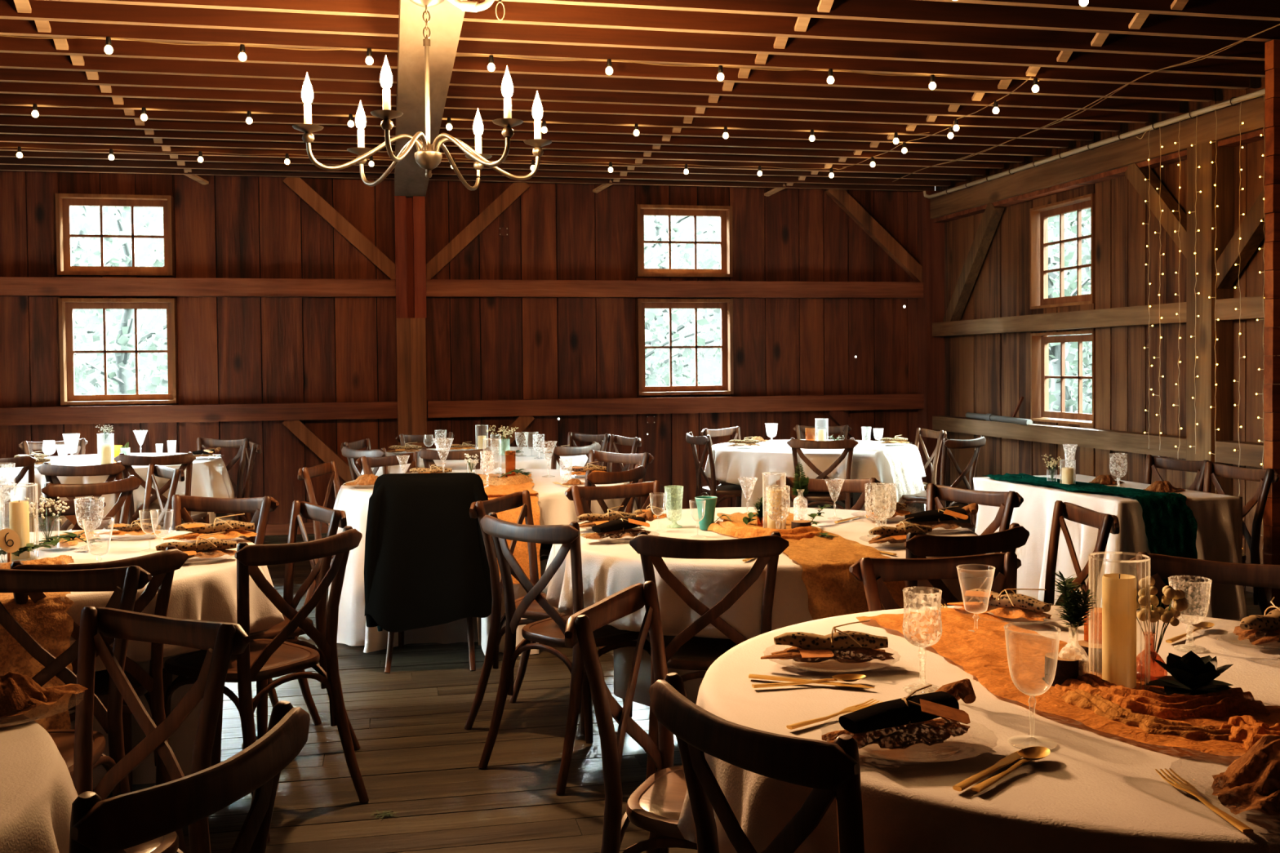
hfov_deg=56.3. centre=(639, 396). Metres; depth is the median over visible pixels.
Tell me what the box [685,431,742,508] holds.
chair
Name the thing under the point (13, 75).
joist
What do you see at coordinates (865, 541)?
glass plate
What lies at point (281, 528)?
baseboard
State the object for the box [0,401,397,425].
girt
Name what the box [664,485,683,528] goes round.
tumbler
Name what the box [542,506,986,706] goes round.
tablecloth
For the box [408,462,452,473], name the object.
napkin
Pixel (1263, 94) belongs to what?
string
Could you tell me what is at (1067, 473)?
pillar candle
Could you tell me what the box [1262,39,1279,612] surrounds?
wooden post
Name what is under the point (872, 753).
glass plate
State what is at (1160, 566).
chair
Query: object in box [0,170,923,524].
wall
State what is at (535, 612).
chair
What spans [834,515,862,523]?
knife
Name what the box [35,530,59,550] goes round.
bud vase
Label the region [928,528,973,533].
glass plate
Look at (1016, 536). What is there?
chair
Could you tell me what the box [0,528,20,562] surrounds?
table number
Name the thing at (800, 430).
chair
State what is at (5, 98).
joist
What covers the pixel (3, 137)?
joist
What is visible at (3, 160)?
joist
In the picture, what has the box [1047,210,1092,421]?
tree
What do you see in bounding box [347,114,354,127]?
socket
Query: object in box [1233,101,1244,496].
string
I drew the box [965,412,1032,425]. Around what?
drain pipe
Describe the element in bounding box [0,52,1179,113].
joist
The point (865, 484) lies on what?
bowl
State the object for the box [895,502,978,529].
napkin
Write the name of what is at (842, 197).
diagonal brace
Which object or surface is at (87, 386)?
tree
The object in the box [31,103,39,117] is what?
bulb
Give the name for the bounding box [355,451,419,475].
chair
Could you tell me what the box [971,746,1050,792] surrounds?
spoon
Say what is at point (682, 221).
tree
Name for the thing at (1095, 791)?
tablecloth
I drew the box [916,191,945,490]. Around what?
post
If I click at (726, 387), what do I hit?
window
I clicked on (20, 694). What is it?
napkin
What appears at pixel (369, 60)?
bulb
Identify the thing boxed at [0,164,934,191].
joist
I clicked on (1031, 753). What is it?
bowl
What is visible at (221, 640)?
chair
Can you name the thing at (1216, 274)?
string
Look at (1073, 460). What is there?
glass vase
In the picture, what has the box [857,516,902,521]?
glass plate
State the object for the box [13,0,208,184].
joist bridging
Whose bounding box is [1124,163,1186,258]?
diagonal brace
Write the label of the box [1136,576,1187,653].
flower sprig
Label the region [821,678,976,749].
napkin
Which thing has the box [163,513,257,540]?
napkin
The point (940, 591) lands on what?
bowl
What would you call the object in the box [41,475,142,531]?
chair
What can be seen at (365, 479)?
napkin
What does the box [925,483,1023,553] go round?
chair
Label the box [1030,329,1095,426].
window
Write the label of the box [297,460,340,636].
chair
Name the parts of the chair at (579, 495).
leg, rail, leg, leg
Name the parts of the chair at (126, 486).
leg, rail, leg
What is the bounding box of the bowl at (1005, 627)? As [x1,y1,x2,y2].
[1004,626,1061,696]
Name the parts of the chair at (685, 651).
leg, seat, rail, leg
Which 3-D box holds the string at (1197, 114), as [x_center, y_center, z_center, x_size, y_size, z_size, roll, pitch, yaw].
[3.360,-0.675,7.240,0.028,2.050,0.085,-1,2,-15]
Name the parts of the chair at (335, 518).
leg, seat, leg, rail, leg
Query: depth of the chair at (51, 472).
6.57 m
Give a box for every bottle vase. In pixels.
[793,488,807,520]
[1057,622,1088,674]
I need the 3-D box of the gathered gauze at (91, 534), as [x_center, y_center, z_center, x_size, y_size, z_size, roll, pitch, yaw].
[-2.058,0.507,4.319,0.176,0.025,0.275,-1,2,-12]
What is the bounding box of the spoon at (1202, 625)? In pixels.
[1191,622,1214,629]
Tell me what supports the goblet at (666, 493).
on the tablecloth at (608, 569)
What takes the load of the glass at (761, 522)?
on the table runner at (833, 590)
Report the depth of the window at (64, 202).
9.62 m
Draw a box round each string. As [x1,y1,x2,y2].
[1142,129,1153,448]
[1152,126,1164,449]
[1172,120,1182,454]
[1188,114,1201,453]
[1208,109,1219,493]
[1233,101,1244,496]
[1255,93,1265,549]
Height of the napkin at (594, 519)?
0.063 m
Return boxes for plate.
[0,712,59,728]
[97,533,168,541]
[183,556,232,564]
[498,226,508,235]
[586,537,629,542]
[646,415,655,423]
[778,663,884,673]
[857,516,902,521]
[865,541,904,546]
[868,753,950,762]
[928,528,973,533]
[967,615,1060,625]
[1204,635,1279,649]
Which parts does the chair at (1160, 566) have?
leg, rail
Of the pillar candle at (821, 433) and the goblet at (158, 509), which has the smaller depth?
the goblet at (158, 509)
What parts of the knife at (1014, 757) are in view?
handle, blade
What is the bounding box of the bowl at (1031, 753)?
[1017,746,1050,759]
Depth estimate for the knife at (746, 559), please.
3.72 m
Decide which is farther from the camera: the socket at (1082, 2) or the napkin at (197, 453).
the napkin at (197, 453)
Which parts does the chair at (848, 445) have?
leg, rail, seat, leg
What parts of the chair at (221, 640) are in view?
leg, seat, rail, leg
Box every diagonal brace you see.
[281,420,351,482]
[283,177,395,279]
[426,182,529,279]
[489,416,534,446]
[824,189,922,282]
[825,410,873,440]
[942,202,1004,321]
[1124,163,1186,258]
[1216,189,1265,288]
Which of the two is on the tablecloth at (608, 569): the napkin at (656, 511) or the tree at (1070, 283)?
the napkin at (656, 511)
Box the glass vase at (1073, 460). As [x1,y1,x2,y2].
[1062,444,1077,479]
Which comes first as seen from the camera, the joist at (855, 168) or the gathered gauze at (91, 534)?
the gathered gauze at (91, 534)
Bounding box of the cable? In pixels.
[892,23,1279,182]
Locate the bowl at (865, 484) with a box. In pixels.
[864,484,890,520]
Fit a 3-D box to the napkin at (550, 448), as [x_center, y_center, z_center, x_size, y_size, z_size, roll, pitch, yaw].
[-0.556,0.363,8.244,0.220,0.051,0.116,-1,2,-12]
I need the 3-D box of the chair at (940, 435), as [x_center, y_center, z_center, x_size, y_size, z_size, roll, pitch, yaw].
[2.032,0.689,9.100,0.540,0.880,0.481,-1,2,-12]
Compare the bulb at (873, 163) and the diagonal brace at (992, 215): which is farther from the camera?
the diagonal brace at (992, 215)
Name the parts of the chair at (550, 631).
leg, rail, leg, leg, seat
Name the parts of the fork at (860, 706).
handle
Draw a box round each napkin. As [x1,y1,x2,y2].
[0,671,87,718]
[13,450,48,458]
[34,454,50,465]
[97,518,160,535]
[155,531,236,559]
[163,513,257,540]
[191,447,221,457]
[343,473,377,485]
[386,442,422,452]
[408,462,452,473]
[446,441,475,449]
[544,444,568,453]
[562,478,584,484]
[563,461,606,475]
[576,505,635,527]
[584,511,653,539]
[633,502,667,518]
[726,436,760,446]
[751,435,771,441]
[760,620,893,662]
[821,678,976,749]
[866,497,911,519]
[868,516,935,543]
[880,435,910,443]
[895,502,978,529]
[946,588,1053,621]
[1088,474,1124,484]
[1143,480,1185,492]
[1211,734,1279,815]
[1232,596,1279,644]
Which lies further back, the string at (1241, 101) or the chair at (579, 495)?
the string at (1241, 101)
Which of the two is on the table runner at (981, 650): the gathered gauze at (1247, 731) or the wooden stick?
the gathered gauze at (1247, 731)
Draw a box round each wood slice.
[791,520,811,528]
[1044,652,1083,686]
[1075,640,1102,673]
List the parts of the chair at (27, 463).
rail, seat, leg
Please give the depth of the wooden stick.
9.55 m
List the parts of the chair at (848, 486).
leg, rail, leg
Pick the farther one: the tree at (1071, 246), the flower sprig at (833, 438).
the tree at (1071, 246)
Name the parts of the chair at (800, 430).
leg, rail, leg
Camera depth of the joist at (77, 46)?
6.43 m
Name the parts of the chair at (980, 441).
seat, leg, rail, leg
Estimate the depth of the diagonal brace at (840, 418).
10.86 m
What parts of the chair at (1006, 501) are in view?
leg, rail, leg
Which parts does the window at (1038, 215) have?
sash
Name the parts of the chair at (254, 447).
leg, rail, leg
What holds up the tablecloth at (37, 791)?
on the round table
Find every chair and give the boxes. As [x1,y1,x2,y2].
[0,454,46,532]
[0,497,106,530]
[0,565,151,797]
[10,545,187,852]
[17,438,87,455]
[36,461,131,531]
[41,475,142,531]
[69,700,310,852]
[73,606,249,852]
[114,452,209,528]
[142,463,184,529]
[155,525,368,842]
[169,494,279,706]
[195,437,252,531]
[211,500,360,766]
[213,440,268,569]
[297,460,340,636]
[340,438,371,480]
[341,444,388,479]
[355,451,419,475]
[384,617,481,673]
[395,431,454,448]
[417,447,493,469]
[464,489,624,743]
[478,511,651,795]
[539,463,646,649]
[551,441,600,470]
[564,480,662,716]
[564,581,697,852]
[567,431,610,466]
[588,449,653,509]
[606,434,641,471]
[629,530,789,779]
[648,672,864,852]
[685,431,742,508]
[701,426,741,506]
[776,475,883,511]
[786,437,857,510]
[793,424,851,439]
[848,551,1021,612]
[893,435,986,529]
[904,523,1029,608]
[914,427,946,510]
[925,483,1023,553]
[1044,500,1119,607]
[1128,551,1279,615]
[1144,454,1212,491]
[1203,462,1279,615]
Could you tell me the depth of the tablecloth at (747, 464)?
8.37 m
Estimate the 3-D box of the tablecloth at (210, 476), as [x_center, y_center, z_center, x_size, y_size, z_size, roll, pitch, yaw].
[-3.665,0.799,8.147,1.671,0.722,1.672,1,2,39]
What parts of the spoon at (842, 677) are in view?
handle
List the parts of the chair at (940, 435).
leg, seat, rail, leg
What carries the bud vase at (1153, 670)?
on the tablecloth at (1095, 791)
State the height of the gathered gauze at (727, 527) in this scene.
0.041 m
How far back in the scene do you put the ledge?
8.46 m
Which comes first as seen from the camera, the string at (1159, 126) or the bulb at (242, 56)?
the bulb at (242, 56)
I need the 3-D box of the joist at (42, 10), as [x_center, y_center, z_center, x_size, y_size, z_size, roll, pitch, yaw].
[-1.065,-1.808,5.635,9.480,0.220,0.048,-1,2,-12]
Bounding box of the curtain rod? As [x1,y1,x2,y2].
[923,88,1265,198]
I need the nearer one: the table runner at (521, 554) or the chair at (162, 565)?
the chair at (162, 565)
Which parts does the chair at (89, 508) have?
rail, leg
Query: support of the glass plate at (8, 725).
on the tablecloth at (37, 791)
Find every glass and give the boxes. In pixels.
[0,483,39,563]
[111,444,122,462]
[483,438,502,475]
[505,450,515,475]
[756,516,764,526]
[761,472,786,517]
[804,427,815,440]
[1059,459,1075,484]
[1084,607,1102,648]
[1088,554,1150,689]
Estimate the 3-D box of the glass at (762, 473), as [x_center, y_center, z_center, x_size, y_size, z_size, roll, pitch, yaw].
[0.489,0.388,4.353,0.088,0.219,0.088,-1,2,-12]
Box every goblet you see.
[63,433,79,462]
[73,497,104,548]
[81,518,114,559]
[138,509,159,551]
[538,441,555,477]
[649,493,666,532]
[688,501,705,537]
[765,485,790,521]
[864,484,890,537]
[871,483,896,518]
[902,589,942,689]
[955,565,995,626]
[1004,626,1061,749]
[1168,577,1212,650]
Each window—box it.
[55,193,174,276]
[57,297,178,405]
[635,204,733,277]
[635,298,733,395]
[1029,193,1095,309]
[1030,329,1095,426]
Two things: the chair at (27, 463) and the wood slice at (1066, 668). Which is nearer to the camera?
the wood slice at (1066, 668)
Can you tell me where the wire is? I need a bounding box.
[1136,93,1265,138]
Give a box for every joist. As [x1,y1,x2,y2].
[0,0,1265,77]
[0,18,1249,88]
[0,35,1213,102]
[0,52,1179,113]
[0,67,1148,123]
[0,81,1119,131]
[0,93,1093,141]
[0,105,1068,147]
[0,115,1045,155]
[0,125,1024,162]
[0,133,1004,168]
[0,142,985,175]
[0,150,967,180]
[0,156,951,186]
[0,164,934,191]
[45,0,1266,60]
[494,0,1279,41]
[920,0,1279,21]
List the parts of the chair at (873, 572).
leg, rail, leg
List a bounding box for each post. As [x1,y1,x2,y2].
[394,195,426,319]
[395,318,426,448]
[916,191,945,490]
[1186,140,1234,495]
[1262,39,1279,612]
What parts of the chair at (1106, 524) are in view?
leg, rail, leg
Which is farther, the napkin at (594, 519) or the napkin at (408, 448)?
the napkin at (408, 448)
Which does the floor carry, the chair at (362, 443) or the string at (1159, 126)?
the chair at (362, 443)
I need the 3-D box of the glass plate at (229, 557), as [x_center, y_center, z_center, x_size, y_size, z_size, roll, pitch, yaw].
[-1.420,0.518,3.832,0.279,0.020,0.279,0,2,33]
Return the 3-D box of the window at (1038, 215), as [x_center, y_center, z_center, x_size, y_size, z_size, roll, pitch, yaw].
[3.236,-1.077,9.040,0.137,0.792,0.860,-1,2,-12]
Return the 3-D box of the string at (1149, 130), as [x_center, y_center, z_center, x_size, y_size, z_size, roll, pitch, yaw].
[3.269,-0.686,7.694,0.030,2.050,0.080,-1,2,-12]
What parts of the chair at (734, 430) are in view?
leg, rail, seat, leg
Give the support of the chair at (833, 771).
on the floor
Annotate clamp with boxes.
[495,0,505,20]
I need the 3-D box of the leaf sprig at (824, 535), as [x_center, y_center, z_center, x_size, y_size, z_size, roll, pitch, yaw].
[0.651,0.487,4.198,0.067,0.018,0.128,-1,2,-20]
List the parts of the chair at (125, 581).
seat, rail, leg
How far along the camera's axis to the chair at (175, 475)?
6.34 m
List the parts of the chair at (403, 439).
leg, rail, leg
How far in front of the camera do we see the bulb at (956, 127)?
7.65 m
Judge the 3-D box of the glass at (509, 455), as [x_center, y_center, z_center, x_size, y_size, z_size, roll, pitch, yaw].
[-0.721,0.374,6.647,0.058,0.142,0.058,-1,2,-12]
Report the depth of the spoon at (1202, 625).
2.74 m
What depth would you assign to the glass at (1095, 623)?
2.37 m
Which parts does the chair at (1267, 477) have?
leg, seat, rail, leg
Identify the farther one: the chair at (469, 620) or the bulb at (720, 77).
the bulb at (720, 77)
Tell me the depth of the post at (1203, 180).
7.21 m
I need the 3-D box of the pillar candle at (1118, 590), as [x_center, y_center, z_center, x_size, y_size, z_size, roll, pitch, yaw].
[0.899,0.437,2.244,0.060,0.209,0.060,-1,2,-12]
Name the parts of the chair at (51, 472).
leg, rail, leg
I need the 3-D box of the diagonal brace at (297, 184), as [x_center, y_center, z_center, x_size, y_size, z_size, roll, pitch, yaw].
[-2.463,-1.406,9.946,0.958,0.904,0.090,-1,2,-12]
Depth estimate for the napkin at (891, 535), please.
4.00 m
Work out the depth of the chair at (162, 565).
3.41 m
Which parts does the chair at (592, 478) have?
seat, leg, rail, leg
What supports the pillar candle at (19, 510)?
in the glass at (31, 557)
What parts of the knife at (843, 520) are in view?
handle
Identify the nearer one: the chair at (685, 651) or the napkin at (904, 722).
the napkin at (904, 722)
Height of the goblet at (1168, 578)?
0.151 m
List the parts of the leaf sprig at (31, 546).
stem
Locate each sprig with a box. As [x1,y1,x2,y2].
[0,530,102,556]
[23,495,69,540]
[95,424,114,439]
[119,442,128,454]
[370,809,398,820]
[464,453,478,472]
[486,425,518,449]
[493,468,531,477]
[742,511,757,524]
[752,496,767,519]
[791,464,808,502]
[807,504,831,524]
[817,533,837,538]
[827,435,844,440]
[1041,453,1062,480]
[1051,570,1097,638]
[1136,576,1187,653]
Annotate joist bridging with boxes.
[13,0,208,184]
[592,0,834,193]
[764,0,1188,196]
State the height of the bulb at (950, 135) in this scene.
0.080 m
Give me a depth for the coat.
5.38 m
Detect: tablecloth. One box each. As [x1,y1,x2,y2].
[0,453,235,531]
[0,529,284,789]
[0,714,78,852]
[328,468,637,656]
[360,446,587,475]
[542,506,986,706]
[677,605,1279,852]
[704,439,925,511]
[973,474,1246,621]
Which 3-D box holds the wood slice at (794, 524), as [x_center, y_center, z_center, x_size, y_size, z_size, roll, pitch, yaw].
[0.599,0.479,4.434,0.074,0.030,0.074,-1,2,-12]
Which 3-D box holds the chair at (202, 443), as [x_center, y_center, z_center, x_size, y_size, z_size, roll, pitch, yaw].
[-3.125,0.749,8.642,0.481,0.880,0.540,0,2,16]
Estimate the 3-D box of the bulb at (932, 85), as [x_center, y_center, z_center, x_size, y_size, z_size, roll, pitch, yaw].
[1.587,-1.705,6.486,0.039,0.080,0.038,-1,2,-12]
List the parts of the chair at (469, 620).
leg, leg, leg, leg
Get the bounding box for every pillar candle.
[8,500,30,559]
[100,443,111,464]
[477,435,486,449]
[767,488,782,528]
[817,429,826,440]
[1062,466,1073,484]
[1102,573,1136,688]
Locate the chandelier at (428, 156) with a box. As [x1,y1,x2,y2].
[292,0,551,190]
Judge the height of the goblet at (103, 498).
0.172 m
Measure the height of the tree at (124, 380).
5.510 m
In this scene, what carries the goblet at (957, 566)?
on the table runner at (981, 650)
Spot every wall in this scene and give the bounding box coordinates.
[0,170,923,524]
[935,76,1279,592]
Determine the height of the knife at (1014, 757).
0.006 m
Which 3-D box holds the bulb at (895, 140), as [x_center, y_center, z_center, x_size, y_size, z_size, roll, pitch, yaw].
[1.732,-1.748,8.089,0.039,0.080,0.038,-1,2,-12]
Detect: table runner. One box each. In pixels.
[0,591,74,729]
[477,472,541,584]
[716,511,906,620]
[856,608,1279,756]
[858,440,923,513]
[982,473,1204,617]
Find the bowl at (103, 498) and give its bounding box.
[73,497,104,530]
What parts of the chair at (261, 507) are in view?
leg, rail, leg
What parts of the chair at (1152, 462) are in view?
leg, rail, leg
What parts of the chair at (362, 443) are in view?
leg, rail, leg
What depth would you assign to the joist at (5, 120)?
8.26 m
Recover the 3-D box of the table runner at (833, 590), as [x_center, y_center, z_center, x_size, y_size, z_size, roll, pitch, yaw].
[0.554,0.746,4.206,0.353,0.519,1.438,-1,2,-9]
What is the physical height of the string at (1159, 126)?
2.051 m
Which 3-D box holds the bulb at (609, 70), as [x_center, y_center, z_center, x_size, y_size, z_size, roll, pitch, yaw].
[-0.157,-1.679,6.090,0.039,0.080,0.038,-1,2,-12]
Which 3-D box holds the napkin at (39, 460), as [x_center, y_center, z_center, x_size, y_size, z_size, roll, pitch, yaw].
[-3.889,0.407,7.635,0.247,0.057,0.130,-1,2,-12]
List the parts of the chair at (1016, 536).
leg, rail, leg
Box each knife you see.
[742,558,752,561]
[748,674,874,688]
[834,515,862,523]
[952,751,1022,791]
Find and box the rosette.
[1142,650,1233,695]
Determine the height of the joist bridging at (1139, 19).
0.262 m
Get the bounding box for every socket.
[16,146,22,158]
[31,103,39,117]
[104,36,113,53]
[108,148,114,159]
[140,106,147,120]
[197,151,203,162]
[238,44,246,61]
[245,110,252,124]
[284,153,289,164]
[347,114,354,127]
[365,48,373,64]
[368,155,373,166]
[445,117,452,129]
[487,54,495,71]
[530,160,534,170]
[541,120,546,133]
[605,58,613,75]
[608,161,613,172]
[633,123,639,136]
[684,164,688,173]
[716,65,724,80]
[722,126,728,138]
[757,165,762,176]
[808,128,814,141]
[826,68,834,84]
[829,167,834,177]
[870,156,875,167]
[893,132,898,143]
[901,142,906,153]
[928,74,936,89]
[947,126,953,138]
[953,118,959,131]
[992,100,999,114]
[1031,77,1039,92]
[1079,0,1088,6]
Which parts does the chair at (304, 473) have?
leg, rail, leg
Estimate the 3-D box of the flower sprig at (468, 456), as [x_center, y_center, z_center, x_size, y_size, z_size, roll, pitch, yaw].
[-0.965,0.379,6.802,0.079,0.107,0.080,-2,2,-39]
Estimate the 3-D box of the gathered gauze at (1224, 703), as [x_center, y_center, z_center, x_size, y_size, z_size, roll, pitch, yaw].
[0.922,0.531,2.140,0.274,0.035,0.261,-1,2,-12]
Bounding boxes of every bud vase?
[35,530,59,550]
[1136,631,1167,686]
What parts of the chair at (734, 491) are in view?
leg, rail, leg, seat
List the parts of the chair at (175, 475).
leg, rail, leg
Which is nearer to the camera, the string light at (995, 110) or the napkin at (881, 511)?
the napkin at (881, 511)
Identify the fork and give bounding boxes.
[552,481,570,487]
[580,532,596,535]
[786,698,882,729]
[850,543,896,555]
[935,604,947,610]
[1155,768,1253,833]
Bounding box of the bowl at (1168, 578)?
[1168,577,1212,624]
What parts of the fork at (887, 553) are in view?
handle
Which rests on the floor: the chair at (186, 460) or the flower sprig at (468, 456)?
the chair at (186, 460)
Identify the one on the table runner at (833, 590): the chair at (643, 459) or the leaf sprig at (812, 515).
the leaf sprig at (812, 515)
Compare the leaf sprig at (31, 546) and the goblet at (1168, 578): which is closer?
the goblet at (1168, 578)
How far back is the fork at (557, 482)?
6.14 m
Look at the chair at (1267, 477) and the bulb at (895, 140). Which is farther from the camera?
the bulb at (895, 140)
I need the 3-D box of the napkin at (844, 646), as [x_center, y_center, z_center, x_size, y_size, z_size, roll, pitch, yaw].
[0.382,0.499,2.446,0.274,0.063,0.145,0,1,2]
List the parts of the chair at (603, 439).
leg, rail, leg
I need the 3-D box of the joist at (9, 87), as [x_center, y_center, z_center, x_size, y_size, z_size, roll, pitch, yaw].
[-1.386,-1.846,7.164,9.480,0.216,0.048,-1,2,-12]
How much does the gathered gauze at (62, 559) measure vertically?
0.028 m
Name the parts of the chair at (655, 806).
leg, rail, seat, leg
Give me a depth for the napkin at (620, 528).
4.17 m
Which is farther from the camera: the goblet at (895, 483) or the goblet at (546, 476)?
the goblet at (546, 476)
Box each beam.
[394,0,467,197]
[929,95,1265,218]
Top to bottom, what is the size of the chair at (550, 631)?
0.880 m
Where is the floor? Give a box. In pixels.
[93,518,1262,852]
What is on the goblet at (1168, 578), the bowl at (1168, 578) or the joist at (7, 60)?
the bowl at (1168, 578)
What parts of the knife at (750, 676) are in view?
handle, blade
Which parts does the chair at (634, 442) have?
leg, rail, leg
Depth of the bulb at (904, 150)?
8.44 m
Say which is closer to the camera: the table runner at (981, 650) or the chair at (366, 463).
the table runner at (981, 650)
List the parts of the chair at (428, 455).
leg, rail, leg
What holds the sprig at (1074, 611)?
in the bottle vase at (1068, 655)
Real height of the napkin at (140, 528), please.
0.051 m
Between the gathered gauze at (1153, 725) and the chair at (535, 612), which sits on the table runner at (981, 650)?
the gathered gauze at (1153, 725)
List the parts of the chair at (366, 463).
leg, rail, leg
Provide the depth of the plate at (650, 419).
10.57 m
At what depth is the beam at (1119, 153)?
8.15 m
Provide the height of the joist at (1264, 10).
0.210 m
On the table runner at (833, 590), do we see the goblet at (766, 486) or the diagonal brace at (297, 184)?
the goblet at (766, 486)
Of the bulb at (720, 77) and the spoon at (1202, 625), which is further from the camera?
the bulb at (720, 77)
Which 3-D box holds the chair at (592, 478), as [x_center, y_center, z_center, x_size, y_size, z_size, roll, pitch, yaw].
[-0.278,0.790,6.075,0.540,0.880,0.481,1,2,36]
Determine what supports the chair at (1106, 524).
on the floor
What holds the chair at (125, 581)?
on the floor
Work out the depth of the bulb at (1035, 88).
6.57 m
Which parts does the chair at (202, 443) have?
leg, rail, leg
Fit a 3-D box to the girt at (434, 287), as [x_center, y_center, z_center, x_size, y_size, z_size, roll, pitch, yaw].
[0.388,-0.945,10.550,4.485,0.143,0.130,-1,2,-12]
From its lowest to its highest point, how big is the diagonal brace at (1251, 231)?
0.916 m
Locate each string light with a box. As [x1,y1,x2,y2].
[0,34,1039,92]
[0,103,929,143]
[0,146,846,177]
[842,76,1031,167]
[953,0,1088,6]
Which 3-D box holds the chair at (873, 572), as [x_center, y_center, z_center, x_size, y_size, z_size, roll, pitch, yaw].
[0.824,0.860,2.969,0.481,0.880,0.540,-1,2,-10]
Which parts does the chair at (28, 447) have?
leg, rail, leg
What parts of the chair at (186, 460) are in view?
leg, rail, seat, leg, leg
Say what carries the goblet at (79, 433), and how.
on the tablecloth at (210, 476)
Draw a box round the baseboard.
[255,522,328,535]
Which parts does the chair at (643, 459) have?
leg, rail, leg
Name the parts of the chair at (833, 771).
leg, rail, leg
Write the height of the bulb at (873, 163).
0.080 m
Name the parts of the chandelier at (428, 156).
flame bulb, flame bulb, arm, flame bulb, arm, arm, chain, stem, arm, arm, flame bulb, arm, flame bulb, flame bulb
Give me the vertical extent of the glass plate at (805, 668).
0.020 m
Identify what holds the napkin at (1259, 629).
on the glass plate at (1242, 644)
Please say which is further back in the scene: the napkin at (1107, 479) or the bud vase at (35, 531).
the napkin at (1107, 479)
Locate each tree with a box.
[70,205,168,395]
[71,205,166,395]
[644,215,713,386]
[644,215,720,386]
[697,216,720,385]
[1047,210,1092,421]
[1048,208,1092,421]
[1048,220,1092,404]
[1050,213,1090,380]
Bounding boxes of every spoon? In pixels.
[751,674,866,688]
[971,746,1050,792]
[1165,622,1214,643]
[1191,622,1214,629]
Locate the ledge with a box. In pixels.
[933,128,1265,222]
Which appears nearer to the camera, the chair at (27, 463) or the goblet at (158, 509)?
the goblet at (158, 509)
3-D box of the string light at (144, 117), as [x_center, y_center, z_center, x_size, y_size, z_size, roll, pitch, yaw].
[-1.379,-1.703,7.438,6.801,0.080,0.071,-1,2,-12]
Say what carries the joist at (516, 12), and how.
attached to the ceiling
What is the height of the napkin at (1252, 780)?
0.072 m
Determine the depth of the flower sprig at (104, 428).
7.75 m
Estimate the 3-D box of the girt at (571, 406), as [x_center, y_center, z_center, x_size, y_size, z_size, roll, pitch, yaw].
[0.398,0.077,10.577,4.485,0.139,0.130,-1,2,-12]
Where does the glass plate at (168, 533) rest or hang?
on the tablecloth at (206, 592)
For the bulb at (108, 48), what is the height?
0.080 m
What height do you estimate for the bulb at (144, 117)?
0.080 m
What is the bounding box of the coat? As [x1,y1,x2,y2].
[364,472,492,632]
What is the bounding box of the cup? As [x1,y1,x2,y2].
[694,496,717,529]
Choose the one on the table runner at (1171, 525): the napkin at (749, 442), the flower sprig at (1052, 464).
the flower sprig at (1052, 464)
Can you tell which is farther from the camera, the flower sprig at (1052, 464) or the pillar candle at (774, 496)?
the flower sprig at (1052, 464)
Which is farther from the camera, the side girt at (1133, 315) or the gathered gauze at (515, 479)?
the side girt at (1133, 315)
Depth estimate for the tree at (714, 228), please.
23.27 m
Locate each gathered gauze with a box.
[0,555,73,568]
[39,529,99,545]
[480,474,533,485]
[707,519,822,540]
[1054,671,1269,719]
[1060,688,1231,741]
[1219,715,1279,750]
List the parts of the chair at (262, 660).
leg, seat, leg, leg, rail, leg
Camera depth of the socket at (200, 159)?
8.55 m
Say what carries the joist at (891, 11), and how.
attached to the ceiling
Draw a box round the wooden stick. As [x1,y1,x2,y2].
[1012,396,1023,417]
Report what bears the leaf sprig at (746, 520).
on the table runner at (833, 590)
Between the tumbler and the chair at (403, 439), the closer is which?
the tumbler
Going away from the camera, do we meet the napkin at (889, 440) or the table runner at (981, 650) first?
the table runner at (981, 650)
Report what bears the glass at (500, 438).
on the table runner at (521, 554)
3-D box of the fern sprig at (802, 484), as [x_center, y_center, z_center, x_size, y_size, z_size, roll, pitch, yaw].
[0.630,0.333,4.651,0.086,0.160,0.043,-2,2,-35]
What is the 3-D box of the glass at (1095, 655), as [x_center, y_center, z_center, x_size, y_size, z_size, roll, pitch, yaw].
[0.901,0.518,2.365,0.074,0.056,0.074,-1,2,-12]
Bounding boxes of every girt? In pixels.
[0,276,395,297]
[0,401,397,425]
[426,279,923,298]
[426,393,924,417]
[932,302,1186,336]
[932,415,1186,458]
[1214,295,1267,319]
[1214,440,1263,467]
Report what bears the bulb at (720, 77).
attached to the string light at (108, 48)
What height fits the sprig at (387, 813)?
0.013 m
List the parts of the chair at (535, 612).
leg, rail, leg, seat, leg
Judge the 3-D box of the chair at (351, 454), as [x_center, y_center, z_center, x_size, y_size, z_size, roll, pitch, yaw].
[-1.632,0.756,7.829,0.481,0.880,0.540,1,2,43]
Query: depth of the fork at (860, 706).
2.07 m
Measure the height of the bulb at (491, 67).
0.080 m
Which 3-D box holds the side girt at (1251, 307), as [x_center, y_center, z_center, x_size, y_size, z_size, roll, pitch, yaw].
[4.428,-0.415,2.821,0.125,0.124,8.920,-1,2,-12]
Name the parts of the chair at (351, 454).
leg, rail, leg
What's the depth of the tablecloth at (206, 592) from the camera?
3.82 m
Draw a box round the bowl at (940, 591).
[902,589,942,648]
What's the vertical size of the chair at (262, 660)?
0.880 m
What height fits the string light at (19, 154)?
0.080 m
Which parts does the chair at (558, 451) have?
leg, rail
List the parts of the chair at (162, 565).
leg, rail, seat, leg, leg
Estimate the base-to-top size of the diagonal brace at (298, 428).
0.998 m
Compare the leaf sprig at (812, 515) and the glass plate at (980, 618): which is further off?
the leaf sprig at (812, 515)

